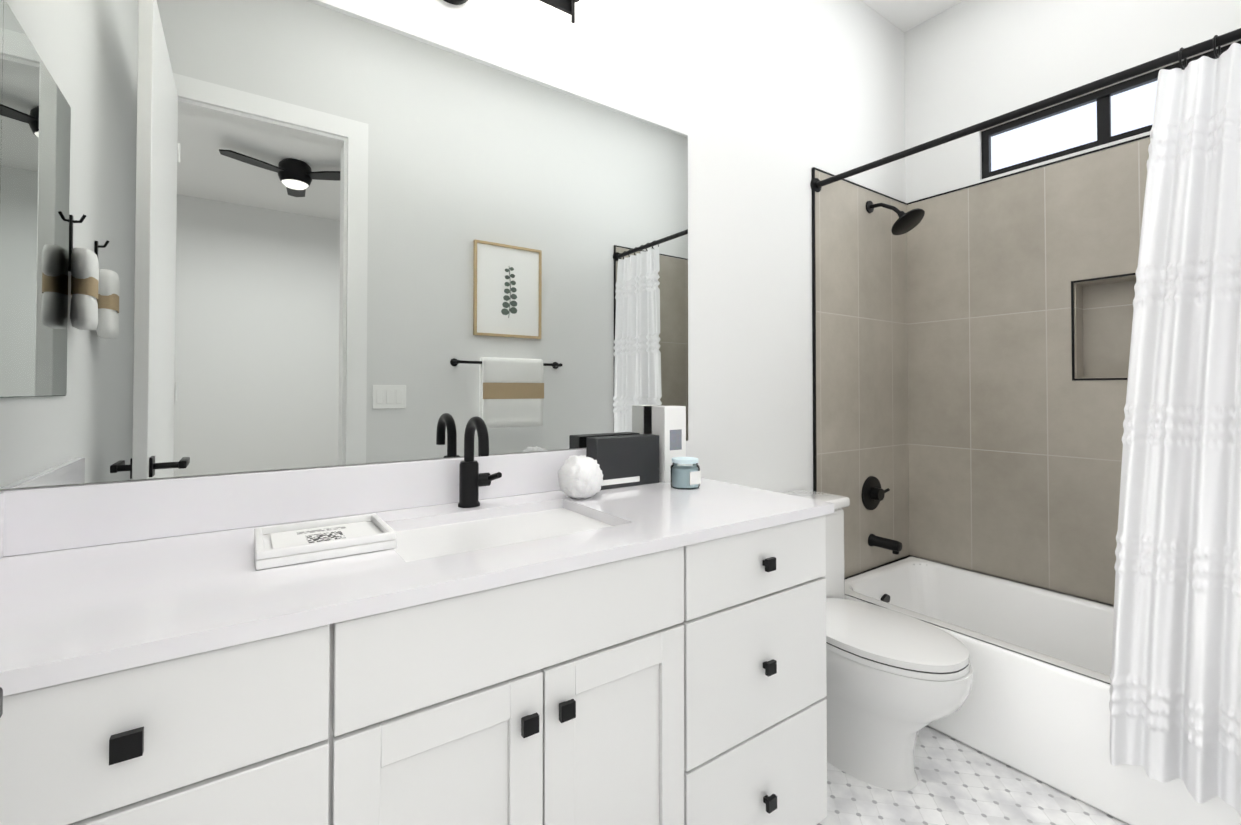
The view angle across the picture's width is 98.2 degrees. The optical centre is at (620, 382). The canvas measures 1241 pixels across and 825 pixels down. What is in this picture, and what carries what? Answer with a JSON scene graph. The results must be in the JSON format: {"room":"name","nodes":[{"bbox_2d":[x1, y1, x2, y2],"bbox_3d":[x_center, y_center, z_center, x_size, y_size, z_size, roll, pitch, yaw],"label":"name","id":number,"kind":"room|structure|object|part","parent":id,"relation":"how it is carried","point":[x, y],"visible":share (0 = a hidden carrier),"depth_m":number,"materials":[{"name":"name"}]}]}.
{"room":"bathroom","nodes":[
{"label":"bathroom","id":0,"kind":"room"},
{"bbox_2d":[0,0,905,492],"bbox_3d":[0.195,-0.295,1.937,3.260,3.050,0.120,1,-1,-35],"label":"wall","id":1,"kind":"structure","parent":0,"point":[764,106],"depth_m":2.05,"materials":[{"name":"paint"}]},
{"bbox_2d":[0,490,7,557],"bbox_3d":[-0.926,0.244,0.707,0.020,0.115,0.554,1,-1,-35],"label":"backsplash","id":2,"kind":"structure","parent":1,"relation":"attached to","point":[3,493],"depth_m":0.94,"materials":[{"name":"white stone"}]},
{"bbox_2d":[0,0,687,488],"bbox_3d":[-0.432,-0.342,1.420,1.631,1.073,0.005,1,-1,-35],"label":"mirror","id":3,"kind":"object","parent":1,"relation":"attached to","point":[236,236],"visible":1,"depth_m":1.22,"materials":[{"name":"clear glass"}]},
{"bbox_2d":[4,442,686,553],"bbox_3d":[-0.438,0.254,1.399,1.614,0.115,0.019,1,-1,-35],"label":"backsplash","id":4,"kind":"structure","parent":1,"relation":"attached to","point":[56,517],"depth_m":1.13,"materials":[{"name":"white stone"}]},
{"bbox_2d":[443,0,467,4],"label":"sconce","id":5,"kind":"object","parent":1,"relation":"attached to","point":[455,2],"depth_m":1.42,"materials":[{"name":"black metal"}]},
{"bbox_2d":[539,0,579,22],"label":"sconce","id":6,"kind":"object","parent":1,"relation":"attached to","point":[567,6],"depth_m":1.50,"materials":[{"name":"black metal"}]},
{"bbox_3d":[-0.133,-1.047,1.509,0.010,0.070,0.010,1,-1,-35],"label":"post","id":7,"kind":"part","parent":6,"relation":"part of","materials":[{"name":"black metal"}]},
{"bbox_2d":[815,170,908,577],"bbox_3d":[1.145,0.163,2.517,0.770,2.150,0.010,1,-1,-35],"label":"wall tile","id":8,"kind":"structure","parent":1,"relation":"attached to","point":[862,432],"depth_m":2.50,"materials":[{"name":"beige tile"}]},
{"bbox_2d":[862,476,889,509],"bbox_3d":[1.192,0.518,2.506,0.160,0.160,0.052,1,-1,-35],"label":"tub valve","id":9,"kind":"object","parent":8,"relation":"attached to","point":[873,493],"visible":1,"depth_m":2.50,"materials":[{"name":"black metal"}]},
{"bbox_2d":[868,534,901,554],"bbox_3d":[1.217,0.740,2.467,0.060,0.065,0.137,1,-1,-35],"label":"tub spout","id":10,"kind":"object","parent":8,"relation":"attached to","point":[895,546],"visible":1,"depth_m":2.45,"materials":[{"name":"black metal"}]},
{"bbox_2d":[866,201,924,234],"bbox_3d":[1.247,-0.767,2.446,0.150,0.192,0.244,1,-1,-35],"label":"shower head","id":11,"kind":"object","parent":8,"relation":"attached to","point":[908,221],"visible":1,"depth_m":2.41},
{"bbox_3d":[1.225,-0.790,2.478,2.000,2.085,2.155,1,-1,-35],"label":"arm","id":12,"kind":"part","parent":11,"relation":"part of"},
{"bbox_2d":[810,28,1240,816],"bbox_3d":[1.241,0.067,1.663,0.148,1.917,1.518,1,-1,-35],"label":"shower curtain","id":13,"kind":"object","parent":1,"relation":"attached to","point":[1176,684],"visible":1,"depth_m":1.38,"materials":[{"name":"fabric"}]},
{"bbox_3d":[1.276,-0.859,1.701,0.025,0.025,1.496,1,-1,-35],"label":"rod","id":14,"kind":"part","parent":13,"relation":"part of","materials":[{"name":"black metal"}]},
{"bbox_2d":[861,0,962,31],"bbox_3d":[0.616,-1.881,1.254,3.380,0.100,1.760,1,-1,-35],"label":"ceiling","id":15,"kind":"structure","parent":0,"point":[904,15],"depth_m":2.61,"materials":[{"name":"paint"}]},
{"bbox_2d":[817,726,1128,824],"bbox_3d":[0.616,1.269,1.208,3.380,0.100,1.760,1,-1,-35],"label":"floor","id":16,"kind":"structure","parent":0,"point":[960,783],"depth_m":1.59,"materials":[{"name":"tile"}]},
{"bbox_2d":[0,506,833,824],"bbox_3d":[-0.277,0.775,1.154,1.604,0.884,0.592,1,-1,-35],"label":"bathroom vanity","id":17,"kind":"object","parent":16,"relation":"on","point":[526,642],"depth_m":0.87,"materials":[{"name":"paint"}]},
{"bbox_3d":[-0.561,0.410,0.612,0.028,0.028,0.024,1,-1,-35],"label":"knob","id":18,"kind":"part","parent":17,"relation":"part of","materials":[{"name":"black metal"}]},
{"bbox_2d":[0,478,833,681],"bbox_3d":[-0.276,0.321,1.167,1.614,0.025,0.583,1,-1,-35],"label":"countertop","id":19,"kind":"structure","parent":17,"relation":"on","point":[81,605],"depth_m":0.86,"materials":[{"name":"white stone"}]},
{"bbox_2d":[254,513,396,569],"bbox_3d":[-0.554,0.290,1.006,0.215,0.030,0.190,1,-1,-35],"label":"tray","id":20,"kind":"object","parent":19,"relation":"on","point":[291,544],"visible":1,"depth_m":0.97,"materials":[{"name":"ceramic"}]},
{"bbox_2d":[458,416,501,507],"bbox_3d":[-0.343,0.196,1.335,0.090,0.228,0.140,1,-1,-35],"label":"faucet","id":21,"kind":"object","parent":19,"relation":"on","point":[472,479],"visible":1,"depth_m":1.34,"materials":[{"name":"black metal"}]},
{"bbox_3d":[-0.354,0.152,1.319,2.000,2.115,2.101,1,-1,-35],"label":"spout","id":22,"kind":"part","parent":21,"relation":"part of","materials":[{"name":"black metal"}]},
{"bbox_3d":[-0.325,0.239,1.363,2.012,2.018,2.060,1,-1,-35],"label":"lever","id":23,"kind":"part","parent":21,"relation":"part of","materials":[{"name":"black metal"}]},
{"bbox_2d":[390,502,607,553],"bbox_3d":[-0.260,0.410,1.181,0.496,0.177,0.336,1,-1,-35],"label":"sink","id":24,"kind":"object","parent":19,"relation":"in","point":[445,533],"depth_m":1.24,"materials":[{"name":"white ceramic"}]},
{"bbox_2d":[558,455,602,498],"bbox_3d":[-0.107,0.255,1.465,0.128,0.114,0.127,1,-1,-35],"label":"loofah","id":25,"kind":"object","parent":19,"relation":"on","point":[580,477],"visible":1,"depth_m":1.43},
{"bbox_2d":[586,434,658,489],"bbox_3d":[0.011,0.240,1.656,0.235,0.150,0.062,1,-1,-35],"label":"box","id":26,"kind":"object","parent":19,"relation":"on","point":[626,460],"visible":0.77,"depth_m":1.62,"materials":[{"name":"black cardboard"}]},
{"bbox_2d":[652,406,685,481],"bbox_3d":[0.158,0.196,1.756,0.090,0.240,0.069,1,-1,-35],"label":"box","id":27,"kind":"object","parent":19,"relation":"on","point":[669,425],"visible":0.77,"depth_m":1.72,"materials":[{"name":"white cardboard"}]},
{"bbox_2d":[671,457,700,488],"bbox_3d":[0.195,0.271,1.623,0.088,0.087,0.089,1,-1,-35],"label":"jar","id":28,"kind":"object","parent":19,"relation":"on","point":[685,477],"visible":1,"depth_m":1.59,"materials":[{"name":"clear glass"}]},
{"bbox_3d":[-0.270,0.803,0.838,0.320,0.611,0.020,1,-1,-35],"label":"door","id":29,"kind":"part","parent":17,"relation":"part of","materials":[{"name":"paint"}]},
{"bbox_3d":[-0.153,0.567,0.896,0.028,0.028,0.024,1,-1,-35],"label":"knob","id":30,"kind":"part","parent":17,"relation":"part of","materials":[{"name":"black metal"}]},
{"bbox_3d":[-0.096,0.568,0.936,0.028,0.028,0.024,1,-1,-35],"label":"knob","id":31,"kind":"part","parent":17,"relation":"part of","materials":[{"name":"black metal"}]},
{"bbox_3d":[-0.004,0.806,1.023,0.320,0.611,0.020,1,-1,-35],"label":"door","id":32,"kind":"part","parent":17,"relation":"part of","materials":[{"name":"paint"}]},
{"bbox_3d":[0.342,0.419,1.245,0.028,0.028,0.024,1,-1,-35],"label":"knob","id":33,"kind":"part","parent":17,"relation":"part of","materials":[{"name":"black metal"}]},
{"bbox_3d":[0.342,0.964,1.237,0.028,0.028,0.024,1,-1,-35],"label":"knob","id":34,"kind":"part","parent":17,"relation":"part of","materials":[{"name":"black metal"}]},
{"bbox_3d":[0.342,0.655,1.242,0.028,0.028,0.024,1,-1,-35],"label":"knob","id":35,"kind":"part","parent":17,"relation":"part of","materials":[{"name":"black metal"}]},
{"bbox_2d":[782,489,972,790],"bbox_3d":[0.771,0.830,1.803,0.464,0.794,0.717,1,-1,-35],"label":"toilet","id":36,"kind":"object","parent":16,"relation":"on","point":[896,681],"visible":0.46,"depth_m":1.63,"materials":[{"name":"ceramic"}]},
{"bbox_3d":[0.626,0.657,2.013,0.440,0.363,0.203,1,-1,-35],"label":"tank","id":37,"kind":"part","parent":36,"relation":"part of","materials":[{"name":"ceramic"}]},
{"bbox_3d":[0.822,0.796,1.731,0.366,0.023,0.519,1,-1,-35],"label":"lid","id":38,"kind":"part","parent":36,"relation":"part of","materials":[{"name":"plastic"}]},
{"bbox_3d":[0.822,0.819,1.731,0.370,0.020,0.524,1,-1,-35],"label":"seat","id":39,"kind":"part","parent":36,"relation":"part of","materials":[{"name":"plastic"}]},
{"bbox_3d":[0.811,1.028,1.744,0.364,0.395,0.580,1,-1,-35],"label":"bowl","id":40,"kind":"part","parent":36,"relation":"part of","materials":[{"name":"ceramic"}]},
{"bbox_2d":[844,555,1240,824],"bbox_3d":[1.579,1.043,1.886,0.764,0.369,1.496,1,-1,-35],"label":"tub","id":41,"kind":"object","parent":16,"relation":"on","point":[1035,705],"visible":0.46,"depth_m":1.74,"materials":[{"name":"ceramic"}]},
{"bbox_2d":[904,0,1240,202],"bbox_3d":[1.939,-0.292,2.158,0.090,3.050,1.760,1,-1,-35],"label":"wall","id":42,"kind":"structure","parent":0,"point":[968,63],"depth_m":2.39,"materials":[{"name":"paint"}]},
{"bbox_2d":[812,135,1149,490],"bbox_3d":[1.579,0.150,1.899,0.788,2.158,1.519,1,-1,-35],"label":"trim","id":43,"kind":"structure","parent":42,"relation":"attached to","point":[814,329],"depth_m":2.29,"materials":[{"name":"black metal"}]},
{"bbox_2d":[907,137,1150,604],"bbox_3d":[1.898,0.157,2.122,0.010,2.150,1.500,1,-1,-35],"label":"wall tile","id":44,"kind":"structure","parent":42,"relation":"attached to","point":[1016,432],"depth_m":2.34,"materials":[{"name":"beige tile"}]},
{"bbox_2d":[1074,275,1135,378],"bbox_3d":[2.065,-0.215,1.976,0.090,0.390,0.600,1,-1,-35],"label":"tile niche","id":45,"kind":"object","parent":42,"relation":"attached to","point":[1104,308],"visible":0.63,"depth_m":2.19,"materials":[{"name":"beige tile"}]},
{"bbox_2d":[981,41,1240,178],"bbox_3d":[1.949,-1.057,2.164,0.060,0.230,0.860,1,-1,-35],"label":"window unit","id":46,"kind":"structure","parent":42,"relation":"in","point":[1120,111],"depth_m":2.23,"materials":[{"name":"glass"}]},
{"bbox_3d":[-0.719,-0.320,0.296,0.120,3.050,1.760,1,-1,-35],"label":"wall","id":47,"kind":"structure","parent":0,"visible":0},
{"bbox_2d":[0,0,3,177],"bbox_3d":[-0.968,-0.333,0.763,0.005,0.714,0.456,1,-1,-35],"label":"mirror","id":48,"kind":"object","parent":47,"relation":"attached to","point":[1,30],"depth_m":0.95,"materials":[{"name":"clear glass"}]},
{"bbox_3d":[-0.499,0.242,0.374,0.072,0.020,0.020,1,-1,-35],"label":"door","id":49,"kind":"structure","parent":0,"visible":0},
{"bbox_2d":[0,687,2,717],"bbox_3d":[-0.439,0.241,0.348,0.020,0.024,0.138,1,-1,-35],"label":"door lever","id":50,"kind":"object","parent":49,"relation":"attached to","point":[1,701],"visible":1,"depth_m":0.41,"materials":[{"name":"grey metal"}]}
]}

